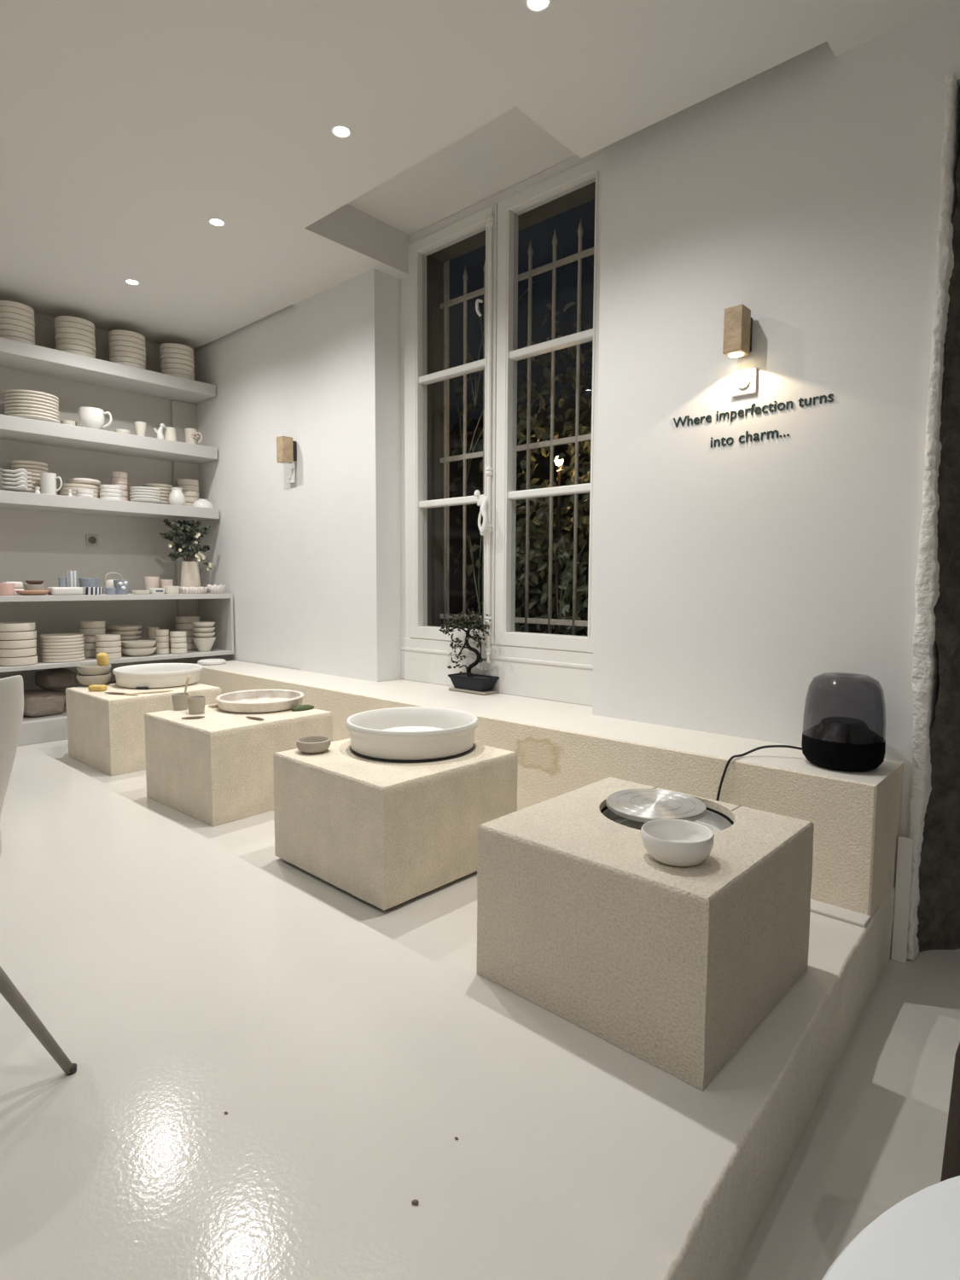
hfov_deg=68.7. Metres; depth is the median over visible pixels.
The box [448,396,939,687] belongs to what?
wall
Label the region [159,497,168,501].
plate
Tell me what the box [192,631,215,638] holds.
bowl
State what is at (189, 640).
bowl
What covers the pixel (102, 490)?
bowl
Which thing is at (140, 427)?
cup
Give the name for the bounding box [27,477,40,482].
dinner plate
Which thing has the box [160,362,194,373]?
bowl
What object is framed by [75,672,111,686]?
clay bowl
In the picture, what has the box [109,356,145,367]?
bowl
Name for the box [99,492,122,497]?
bowl
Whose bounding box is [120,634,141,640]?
plate
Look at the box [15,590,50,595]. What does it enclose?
plate
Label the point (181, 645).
cup
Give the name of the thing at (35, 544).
wall
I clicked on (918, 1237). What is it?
round table
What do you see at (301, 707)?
sponge
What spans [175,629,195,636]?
bowl
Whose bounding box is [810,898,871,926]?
baseboard
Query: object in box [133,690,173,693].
tool
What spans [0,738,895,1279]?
floor
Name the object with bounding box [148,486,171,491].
plate
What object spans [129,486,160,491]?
plate
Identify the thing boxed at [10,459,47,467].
dinner plate
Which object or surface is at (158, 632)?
cup
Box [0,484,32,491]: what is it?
dish
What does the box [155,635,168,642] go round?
cup
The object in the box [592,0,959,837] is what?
wall
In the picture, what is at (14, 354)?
wall shelf
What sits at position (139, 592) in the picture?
saucer
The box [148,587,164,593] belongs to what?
dish
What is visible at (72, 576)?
tumbler
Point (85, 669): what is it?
clay bowl
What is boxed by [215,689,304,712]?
pan
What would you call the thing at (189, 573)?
vase
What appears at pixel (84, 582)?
bowl
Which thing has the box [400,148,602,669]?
window
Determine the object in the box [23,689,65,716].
bag
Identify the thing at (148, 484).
plate
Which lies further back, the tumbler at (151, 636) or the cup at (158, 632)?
the tumbler at (151, 636)
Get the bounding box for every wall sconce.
[276,436,296,464]
[722,303,752,358]
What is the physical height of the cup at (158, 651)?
0.044 m
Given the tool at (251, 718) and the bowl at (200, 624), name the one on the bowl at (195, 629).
the bowl at (200, 624)
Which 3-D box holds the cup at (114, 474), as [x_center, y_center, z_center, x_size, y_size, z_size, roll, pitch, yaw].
[-2.664,-1.214,5.187,0.105,0.044,0.103,1,5,10]
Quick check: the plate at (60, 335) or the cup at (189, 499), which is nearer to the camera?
the plate at (60, 335)
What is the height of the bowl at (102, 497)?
0.027 m
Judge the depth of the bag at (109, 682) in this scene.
5.08 m
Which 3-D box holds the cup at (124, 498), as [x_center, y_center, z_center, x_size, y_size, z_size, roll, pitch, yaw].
[-2.665,-1.034,5.204,0.103,0.044,0.105,3,6,32]
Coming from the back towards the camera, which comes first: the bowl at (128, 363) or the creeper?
the bowl at (128, 363)
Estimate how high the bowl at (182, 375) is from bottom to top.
0.036 m
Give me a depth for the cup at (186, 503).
5.55 m
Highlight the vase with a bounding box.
[180,561,201,593]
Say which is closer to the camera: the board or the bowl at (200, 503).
the board
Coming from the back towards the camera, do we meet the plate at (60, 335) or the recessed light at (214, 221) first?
the plate at (60, 335)
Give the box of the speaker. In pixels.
[801,672,885,771]
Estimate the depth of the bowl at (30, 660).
4.44 m
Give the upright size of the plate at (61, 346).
0.036 m
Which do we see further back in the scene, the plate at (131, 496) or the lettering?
the plate at (131, 496)
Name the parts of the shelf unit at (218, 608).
panel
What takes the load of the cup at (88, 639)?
on the cup at (87, 646)
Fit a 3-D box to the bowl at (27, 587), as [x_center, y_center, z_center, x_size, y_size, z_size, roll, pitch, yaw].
[-2.997,-0.340,4.729,0.124,0.068,0.124,4,6,42]
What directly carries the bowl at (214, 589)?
on the shelf unit at (218, 608)
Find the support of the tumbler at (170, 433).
on the wall shelf at (14, 428)
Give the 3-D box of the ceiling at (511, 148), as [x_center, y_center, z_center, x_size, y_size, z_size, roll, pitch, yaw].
[-1.196,-2.240,0.758,8.450,0.170,6.340,4,6,42]
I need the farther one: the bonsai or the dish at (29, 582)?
the dish at (29, 582)
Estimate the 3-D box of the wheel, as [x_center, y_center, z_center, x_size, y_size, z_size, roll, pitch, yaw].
[0.521,0.524,1.976,0.359,0.112,0.359,4,6,42]
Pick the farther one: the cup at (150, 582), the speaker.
the cup at (150, 582)
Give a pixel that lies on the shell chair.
(11, 688)
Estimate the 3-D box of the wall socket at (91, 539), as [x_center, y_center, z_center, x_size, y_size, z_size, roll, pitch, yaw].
[-2.880,-0.741,5.216,0.014,0.084,0.084,4,6,42]
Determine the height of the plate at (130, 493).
0.032 m
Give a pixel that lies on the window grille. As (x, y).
(581, 254)
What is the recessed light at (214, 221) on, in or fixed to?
in the ceiling at (126, 126)
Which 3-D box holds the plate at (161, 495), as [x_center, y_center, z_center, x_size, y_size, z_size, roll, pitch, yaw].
[-2.499,-1.103,5.447,0.210,0.040,0.210,0,5,-3]
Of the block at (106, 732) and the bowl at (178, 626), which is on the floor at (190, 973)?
the block at (106, 732)
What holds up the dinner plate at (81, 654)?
on the dinner plate at (84, 657)
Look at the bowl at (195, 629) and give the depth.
5.38 m
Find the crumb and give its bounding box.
[411,1198,418,1205]
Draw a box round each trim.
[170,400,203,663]
[400,649,593,706]
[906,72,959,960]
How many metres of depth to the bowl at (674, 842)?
1.60 m
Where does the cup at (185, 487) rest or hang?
on the cup at (187, 493)
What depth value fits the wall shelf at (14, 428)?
4.95 m
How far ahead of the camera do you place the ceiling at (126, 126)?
2.75 m
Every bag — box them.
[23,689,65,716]
[34,668,79,689]
[105,680,116,684]
[940,1041,959,1181]
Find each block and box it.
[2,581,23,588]
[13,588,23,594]
[65,682,221,775]
[144,704,332,826]
[273,738,517,910]
[476,777,814,1091]
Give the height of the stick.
0.154 m
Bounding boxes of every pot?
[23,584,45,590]
[104,571,122,593]
[448,672,499,692]
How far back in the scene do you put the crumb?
1.19 m
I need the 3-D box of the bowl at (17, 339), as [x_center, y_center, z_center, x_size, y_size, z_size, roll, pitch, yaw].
[-3.045,-1.937,4.605,0.226,0.036,0.226,-2,5,-25]
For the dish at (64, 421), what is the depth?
4.87 m
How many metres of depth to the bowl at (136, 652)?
5.02 m
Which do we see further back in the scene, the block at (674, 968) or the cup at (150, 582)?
the cup at (150, 582)
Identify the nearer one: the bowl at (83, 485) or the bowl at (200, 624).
the bowl at (83, 485)
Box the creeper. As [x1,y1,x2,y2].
[456,280,587,629]
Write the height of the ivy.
2.822 m
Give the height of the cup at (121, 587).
0.101 m
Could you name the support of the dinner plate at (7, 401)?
on the dinner plate at (7, 405)
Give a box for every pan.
[112,663,203,689]
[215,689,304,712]
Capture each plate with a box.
[3,389,58,401]
[3,392,58,404]
[3,395,58,407]
[3,400,58,411]
[4,403,59,414]
[4,407,59,418]
[4,410,58,420]
[5,413,59,423]
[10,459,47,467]
[10,468,47,473]
[11,464,48,471]
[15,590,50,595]
[22,488,40,493]
[26,472,40,477]
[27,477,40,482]
[27,481,40,485]
[27,484,40,489]
[40,633,83,639]
[40,636,84,642]
[40,640,84,645]
[40,643,84,649]
[40,646,84,652]
[40,650,84,656]
[40,653,84,659]
[41,656,85,663]
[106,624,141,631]
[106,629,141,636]
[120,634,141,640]
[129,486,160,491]
[129,488,160,494]
[129,492,160,496]
[129,494,160,499]
[130,497,160,503]
[142,482,172,488]
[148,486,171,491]
[157,500,169,504]
[159,490,170,494]
[159,494,168,498]
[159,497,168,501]
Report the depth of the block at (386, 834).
2.40 m
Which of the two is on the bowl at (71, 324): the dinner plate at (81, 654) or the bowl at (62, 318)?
the bowl at (62, 318)
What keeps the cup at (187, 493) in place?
on the cup at (189, 499)
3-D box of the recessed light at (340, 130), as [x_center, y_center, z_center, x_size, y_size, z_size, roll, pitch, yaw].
[-0.571,-2.093,2.892,0.090,0.008,0.090,4,6,42]
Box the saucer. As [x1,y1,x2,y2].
[131,590,150,594]
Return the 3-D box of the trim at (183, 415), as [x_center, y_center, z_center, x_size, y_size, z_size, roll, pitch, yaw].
[-2.391,-0.735,5.751,0.030,2.360,0.200,4,6,42]
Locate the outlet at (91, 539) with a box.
[88,536,96,543]
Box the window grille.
[439,218,594,635]
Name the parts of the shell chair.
leg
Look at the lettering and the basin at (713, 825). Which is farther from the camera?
the lettering
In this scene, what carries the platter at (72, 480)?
on the bowl at (83, 485)
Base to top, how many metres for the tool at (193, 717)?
0.012 m
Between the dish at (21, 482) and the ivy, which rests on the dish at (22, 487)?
the dish at (21, 482)
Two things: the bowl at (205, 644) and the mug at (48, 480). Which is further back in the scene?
the bowl at (205, 644)
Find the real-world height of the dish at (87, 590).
0.052 m
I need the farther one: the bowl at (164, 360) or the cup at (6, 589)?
the bowl at (164, 360)
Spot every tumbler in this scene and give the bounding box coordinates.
[58,577,66,587]
[65,570,77,587]
[147,627,159,639]
[163,426,176,441]
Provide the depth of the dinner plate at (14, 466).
4.72 m
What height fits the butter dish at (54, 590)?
0.052 m
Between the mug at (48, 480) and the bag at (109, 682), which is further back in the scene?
the bag at (109, 682)
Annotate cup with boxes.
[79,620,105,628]
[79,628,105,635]
[83,635,95,643]
[83,643,96,650]
[84,650,96,657]
[111,471,127,478]
[111,477,127,485]
[111,483,127,491]
[113,580,128,594]
[122,490,127,497]
[122,496,127,500]
[133,421,146,436]
[144,576,159,590]
[154,629,168,636]
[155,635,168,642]
[155,641,168,648]
[155,647,169,654]
[159,579,173,587]
[169,631,186,637]
[169,636,186,643]
[170,642,186,648]
[170,647,186,653]
[171,692,189,709]
[177,478,198,486]
[177,484,198,492]
[181,490,199,498]
[183,502,192,506]
[184,428,202,444]
[185,496,199,503]
[186,695,205,714]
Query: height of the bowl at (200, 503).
0.070 m
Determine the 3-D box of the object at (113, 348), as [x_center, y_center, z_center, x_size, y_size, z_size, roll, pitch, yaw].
[-2.568,-2.087,5.119,0.242,0.036,0.242,-3,6,-36]
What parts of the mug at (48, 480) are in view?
handle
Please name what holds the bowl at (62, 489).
on the bowl at (65, 492)
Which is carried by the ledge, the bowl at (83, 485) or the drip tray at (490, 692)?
the drip tray at (490, 692)
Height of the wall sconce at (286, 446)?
0.174 m
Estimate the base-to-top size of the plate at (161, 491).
0.040 m
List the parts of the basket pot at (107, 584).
handle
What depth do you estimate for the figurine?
5.21 m
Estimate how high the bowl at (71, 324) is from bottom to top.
0.036 m
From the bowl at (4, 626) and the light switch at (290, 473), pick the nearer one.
the bowl at (4, 626)
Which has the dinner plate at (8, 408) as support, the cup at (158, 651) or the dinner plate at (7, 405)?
the dinner plate at (7, 405)
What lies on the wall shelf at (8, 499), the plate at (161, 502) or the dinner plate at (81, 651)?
the plate at (161, 502)
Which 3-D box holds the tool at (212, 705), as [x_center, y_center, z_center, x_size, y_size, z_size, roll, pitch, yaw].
[-1.344,0.333,3.554,0.058,0.016,0.016,-2,5,-28]
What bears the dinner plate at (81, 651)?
on the dinner plate at (81, 654)
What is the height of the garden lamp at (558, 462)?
1.844 m
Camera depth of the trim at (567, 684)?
3.86 m
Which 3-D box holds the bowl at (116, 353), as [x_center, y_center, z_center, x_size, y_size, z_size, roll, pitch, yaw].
[-2.570,-2.050,5.122,0.242,0.036,0.242,-1,5,-16]
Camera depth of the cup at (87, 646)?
4.94 m
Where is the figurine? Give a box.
[153,423,166,439]
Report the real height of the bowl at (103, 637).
0.040 m
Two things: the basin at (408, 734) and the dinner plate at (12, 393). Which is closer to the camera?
the basin at (408, 734)
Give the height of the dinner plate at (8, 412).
0.035 m
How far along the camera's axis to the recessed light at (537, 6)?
2.25 m
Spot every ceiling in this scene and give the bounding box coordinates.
[0,0,957,349]
[347,106,575,235]
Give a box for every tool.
[104,692,126,694]
[123,692,139,695]
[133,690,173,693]
[181,715,204,719]
[208,704,218,707]
[245,716,264,720]
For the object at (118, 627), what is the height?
0.058 m
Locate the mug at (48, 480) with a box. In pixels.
[40,472,62,494]
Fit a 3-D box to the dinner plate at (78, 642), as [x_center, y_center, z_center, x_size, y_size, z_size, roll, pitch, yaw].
[-2.818,0.019,4.742,0.254,0.022,0.254,2,5,17]
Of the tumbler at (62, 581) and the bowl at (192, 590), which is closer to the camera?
the tumbler at (62, 581)
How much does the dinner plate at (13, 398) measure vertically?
0.035 m
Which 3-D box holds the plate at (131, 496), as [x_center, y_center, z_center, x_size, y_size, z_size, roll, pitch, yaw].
[-2.490,-1.050,5.225,0.206,0.032,0.206,-1,5,-12]
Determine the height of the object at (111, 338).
0.036 m
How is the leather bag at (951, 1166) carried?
on the floor at (874, 1138)
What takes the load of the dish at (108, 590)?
on the shelf unit at (218, 608)
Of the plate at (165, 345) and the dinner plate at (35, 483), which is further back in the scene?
the plate at (165, 345)
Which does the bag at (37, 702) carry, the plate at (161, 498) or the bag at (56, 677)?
the bag at (56, 677)
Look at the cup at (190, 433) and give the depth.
5.41 m
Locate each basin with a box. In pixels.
[345,706,478,762]
[611,816,720,832]
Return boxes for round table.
[821,1175,959,1279]
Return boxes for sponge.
[87,684,107,691]
[96,652,109,666]
[291,704,314,710]
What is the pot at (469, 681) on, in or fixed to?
on the drip tray at (490, 692)
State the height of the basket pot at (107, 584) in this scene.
0.157 m
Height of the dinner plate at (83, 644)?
0.022 m
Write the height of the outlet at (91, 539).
0.052 m
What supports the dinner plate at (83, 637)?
on the dinner plate at (78, 642)
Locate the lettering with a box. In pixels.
[673,393,833,447]
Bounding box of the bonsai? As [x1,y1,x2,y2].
[438,607,499,692]
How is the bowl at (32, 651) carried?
on the bowl at (30, 660)
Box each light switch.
[285,468,295,483]
[731,367,756,397]
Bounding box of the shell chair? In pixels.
[0,674,76,1075]
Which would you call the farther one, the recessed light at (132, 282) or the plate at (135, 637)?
the plate at (135, 637)
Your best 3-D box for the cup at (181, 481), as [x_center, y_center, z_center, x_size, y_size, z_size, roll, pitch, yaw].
[-2.331,-1.251,5.607,0.160,0.045,0.160,-1,5,-10]
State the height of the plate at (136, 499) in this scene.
0.032 m
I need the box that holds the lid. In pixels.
[197,658,226,665]
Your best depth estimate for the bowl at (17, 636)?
4.43 m
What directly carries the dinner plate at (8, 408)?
on the dinner plate at (8, 412)
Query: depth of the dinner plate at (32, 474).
4.73 m
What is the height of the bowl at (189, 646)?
0.052 m
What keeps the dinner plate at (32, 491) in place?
on the wall shelf at (8, 499)
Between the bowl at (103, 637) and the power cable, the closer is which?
the power cable
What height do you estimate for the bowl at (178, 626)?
0.052 m
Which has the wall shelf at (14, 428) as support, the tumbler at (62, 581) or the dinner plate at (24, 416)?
the dinner plate at (24, 416)
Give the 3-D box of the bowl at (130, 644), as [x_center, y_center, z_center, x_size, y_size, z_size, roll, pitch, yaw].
[-2.482,0.038,5.104,0.234,0.058,0.234,0,5,0]
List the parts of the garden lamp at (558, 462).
post, bulb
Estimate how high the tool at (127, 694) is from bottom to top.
0.010 m
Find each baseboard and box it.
[17,704,67,746]
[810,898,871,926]
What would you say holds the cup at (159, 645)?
on the cup at (158, 651)
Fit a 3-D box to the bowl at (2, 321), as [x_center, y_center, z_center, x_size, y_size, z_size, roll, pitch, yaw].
[-3.046,-2.046,4.593,0.226,0.036,0.226,-1,5,-16]
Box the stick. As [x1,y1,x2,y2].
[183,674,190,694]
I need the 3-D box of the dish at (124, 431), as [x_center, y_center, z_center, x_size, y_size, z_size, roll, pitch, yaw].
[-2.562,-1.488,5.037,0.100,0.030,0.100,4,6,42]
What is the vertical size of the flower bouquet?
0.518 m
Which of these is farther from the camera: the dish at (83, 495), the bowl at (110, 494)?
the bowl at (110, 494)
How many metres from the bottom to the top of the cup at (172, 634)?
0.040 m
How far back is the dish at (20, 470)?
4.55 m
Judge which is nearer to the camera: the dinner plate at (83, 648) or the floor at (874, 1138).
the floor at (874, 1138)
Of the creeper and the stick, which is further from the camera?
the creeper
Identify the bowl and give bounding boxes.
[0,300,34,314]
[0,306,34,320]
[0,312,34,327]
[0,318,34,332]
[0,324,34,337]
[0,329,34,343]
[0,336,35,344]
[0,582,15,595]
[0,622,35,632]
[0,629,36,640]
[0,638,36,649]
[0,646,36,657]
[0,654,37,666]
[53,321,94,334]
[54,315,94,330]
[54,326,95,341]
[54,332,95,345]
[55,338,96,351]
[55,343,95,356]
[58,349,95,358]
[59,483,98,489]
[59,487,98,494]
[59,490,98,497]
[75,663,111,675]
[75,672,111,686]
[78,577,99,587]
[94,634,120,641]
[95,640,121,647]
[95,645,121,653]
[95,651,121,659]
[99,484,122,489]
[99,488,122,494]
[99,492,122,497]
[99,495,122,500]
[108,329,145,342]
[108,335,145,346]
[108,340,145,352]
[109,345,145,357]
[109,350,145,362]
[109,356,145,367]
[112,361,145,369]
[121,640,156,649]
[121,645,156,656]
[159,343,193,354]
[159,348,193,358]
[159,353,194,363]
[160,358,194,369]
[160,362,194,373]
[160,367,194,378]
[162,586,180,593]
[165,372,194,380]
[175,616,199,623]
[175,622,195,629]
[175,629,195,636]
[186,636,195,643]
[186,643,197,650]
[192,499,213,508]
[192,621,215,627]
[192,626,215,632]
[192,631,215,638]
[192,636,215,651]
[296,736,331,753]
[640,818,714,866]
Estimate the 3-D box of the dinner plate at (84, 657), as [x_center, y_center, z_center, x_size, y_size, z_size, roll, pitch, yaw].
[-2.817,0.129,4.752,0.254,0.022,0.254,-2,5,-28]
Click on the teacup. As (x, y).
(91, 417)
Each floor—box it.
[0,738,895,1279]
[733,948,959,1279]
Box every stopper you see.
[34,486,40,493]
[67,488,72,495]
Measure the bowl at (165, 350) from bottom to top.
0.036 m
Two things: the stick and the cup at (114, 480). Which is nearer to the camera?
the stick
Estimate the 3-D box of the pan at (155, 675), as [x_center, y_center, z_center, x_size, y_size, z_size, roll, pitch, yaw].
[-1.997,0.221,4.369,0.509,0.100,0.509,-1,5,-20]
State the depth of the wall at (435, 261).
4.48 m
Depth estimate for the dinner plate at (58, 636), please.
4.68 m
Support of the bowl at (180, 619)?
on the bowl at (178, 626)
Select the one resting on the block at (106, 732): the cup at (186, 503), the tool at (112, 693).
the tool at (112, 693)
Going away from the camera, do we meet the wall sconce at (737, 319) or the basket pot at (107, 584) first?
the wall sconce at (737, 319)
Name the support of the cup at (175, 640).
on the cup at (181, 645)
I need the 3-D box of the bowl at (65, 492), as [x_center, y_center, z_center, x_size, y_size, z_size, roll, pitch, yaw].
[-2.861,-1.037,5.020,0.244,0.026,0.244,-4,6,-39]
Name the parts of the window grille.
rail, rail, rail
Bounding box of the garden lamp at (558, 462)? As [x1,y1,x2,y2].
[554,455,563,634]
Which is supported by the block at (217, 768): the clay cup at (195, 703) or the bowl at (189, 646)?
the clay cup at (195, 703)
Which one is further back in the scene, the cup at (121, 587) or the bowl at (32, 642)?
the cup at (121, 587)
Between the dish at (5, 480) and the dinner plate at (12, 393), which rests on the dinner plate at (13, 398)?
the dinner plate at (12, 393)
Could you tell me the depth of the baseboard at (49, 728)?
4.56 m
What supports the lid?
on the ledge
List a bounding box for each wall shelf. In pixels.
[0,337,215,404]
[0,413,217,464]
[0,489,219,521]
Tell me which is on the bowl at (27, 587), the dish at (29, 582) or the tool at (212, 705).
the dish at (29, 582)
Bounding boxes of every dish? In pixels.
[0,467,31,474]
[0,471,31,478]
[0,476,31,482]
[0,480,32,486]
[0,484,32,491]
[24,580,44,584]
[46,587,83,594]
[60,419,77,425]
[75,489,93,494]
[75,493,93,498]
[81,587,103,594]
[104,587,115,594]
[115,429,130,434]
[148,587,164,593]
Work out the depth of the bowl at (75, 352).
4.78 m
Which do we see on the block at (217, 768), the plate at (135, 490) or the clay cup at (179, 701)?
the clay cup at (179, 701)
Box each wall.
[0,312,178,703]
[193,260,449,681]
[411,181,939,706]
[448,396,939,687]
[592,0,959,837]
[916,156,959,953]
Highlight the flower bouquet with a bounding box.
[159,518,212,570]
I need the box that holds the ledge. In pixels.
[197,660,903,917]
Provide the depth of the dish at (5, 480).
4.55 m
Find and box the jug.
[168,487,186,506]
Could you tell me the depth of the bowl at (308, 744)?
2.60 m
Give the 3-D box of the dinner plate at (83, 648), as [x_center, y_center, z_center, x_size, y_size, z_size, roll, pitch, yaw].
[-2.820,0.063,4.745,0.254,0.022,0.254,3,5,27]
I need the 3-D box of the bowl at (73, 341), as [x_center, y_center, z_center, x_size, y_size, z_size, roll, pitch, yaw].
[-2.801,-2.031,4.868,0.244,0.036,0.244,1,5,13]
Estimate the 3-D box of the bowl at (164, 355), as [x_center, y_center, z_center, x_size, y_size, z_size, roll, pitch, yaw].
[-2.323,-2.144,5.387,0.242,0.036,0.242,1,5,11]
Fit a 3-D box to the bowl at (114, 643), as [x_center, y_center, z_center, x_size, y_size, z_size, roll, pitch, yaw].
[-2.597,0.026,4.911,0.158,0.040,0.158,-4,6,-42]
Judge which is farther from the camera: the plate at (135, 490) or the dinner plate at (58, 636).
the plate at (135, 490)
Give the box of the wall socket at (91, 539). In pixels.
[86,534,98,546]
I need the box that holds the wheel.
[602,788,732,832]
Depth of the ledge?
2.73 m
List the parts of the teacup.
handle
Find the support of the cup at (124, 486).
on the cup at (125, 493)
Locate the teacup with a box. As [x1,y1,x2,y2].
[77,407,111,430]
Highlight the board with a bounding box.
[890,836,913,963]
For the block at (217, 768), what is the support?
on the floor at (190, 973)
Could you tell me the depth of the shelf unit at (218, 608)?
5.16 m
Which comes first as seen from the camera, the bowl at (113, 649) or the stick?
the stick
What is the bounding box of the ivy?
[448,320,593,636]
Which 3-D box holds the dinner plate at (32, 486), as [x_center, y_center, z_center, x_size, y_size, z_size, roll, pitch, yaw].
[-3.076,-1.029,4.811,0.216,0.042,0.216,-1,5,-14]
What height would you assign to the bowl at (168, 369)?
0.036 m
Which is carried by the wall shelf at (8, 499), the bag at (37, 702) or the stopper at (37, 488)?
the stopper at (37, 488)
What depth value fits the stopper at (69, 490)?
4.78 m
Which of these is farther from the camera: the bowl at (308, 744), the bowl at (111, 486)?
the bowl at (111, 486)
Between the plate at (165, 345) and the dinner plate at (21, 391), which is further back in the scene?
the plate at (165, 345)
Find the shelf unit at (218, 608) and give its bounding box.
[0,593,234,672]
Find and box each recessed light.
[123,278,139,285]
[207,216,226,226]
[330,123,352,138]
[523,0,552,12]
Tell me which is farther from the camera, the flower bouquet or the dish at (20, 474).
the flower bouquet
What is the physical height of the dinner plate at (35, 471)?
0.042 m
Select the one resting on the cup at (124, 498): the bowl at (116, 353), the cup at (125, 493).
the cup at (125, 493)
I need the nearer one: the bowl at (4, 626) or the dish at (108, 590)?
the bowl at (4, 626)
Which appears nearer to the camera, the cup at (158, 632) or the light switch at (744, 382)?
the light switch at (744, 382)
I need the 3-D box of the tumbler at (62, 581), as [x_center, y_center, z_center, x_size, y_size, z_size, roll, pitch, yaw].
[-2.846,-0.368,4.789,0.048,0.116,0.048,4,6,42]
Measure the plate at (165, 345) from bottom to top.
0.036 m
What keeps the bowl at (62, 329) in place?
on the plate at (60, 335)
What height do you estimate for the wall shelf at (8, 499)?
0.080 m
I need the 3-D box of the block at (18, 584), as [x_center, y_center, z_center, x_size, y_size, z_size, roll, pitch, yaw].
[-3.068,-0.360,4.610,0.090,0.045,0.100,4,6,42]
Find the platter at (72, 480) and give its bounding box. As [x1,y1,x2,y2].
[67,477,100,486]
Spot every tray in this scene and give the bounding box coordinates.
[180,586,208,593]
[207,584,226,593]
[448,686,498,695]
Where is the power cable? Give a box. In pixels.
[715,744,802,801]
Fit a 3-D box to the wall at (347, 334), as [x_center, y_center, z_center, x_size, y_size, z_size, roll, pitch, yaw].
[-1.294,-1.042,5.279,2.353,3.300,0.634,4,6,42]
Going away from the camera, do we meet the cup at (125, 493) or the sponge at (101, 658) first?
the sponge at (101, 658)
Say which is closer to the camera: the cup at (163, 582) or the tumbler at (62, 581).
the tumbler at (62, 581)
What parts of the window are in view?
sash, handle, sash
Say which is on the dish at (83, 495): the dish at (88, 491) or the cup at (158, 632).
the dish at (88, 491)
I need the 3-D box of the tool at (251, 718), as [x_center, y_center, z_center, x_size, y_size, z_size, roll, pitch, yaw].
[-1.040,0.362,3.247,0.113,0.012,0.012,3,5,29]

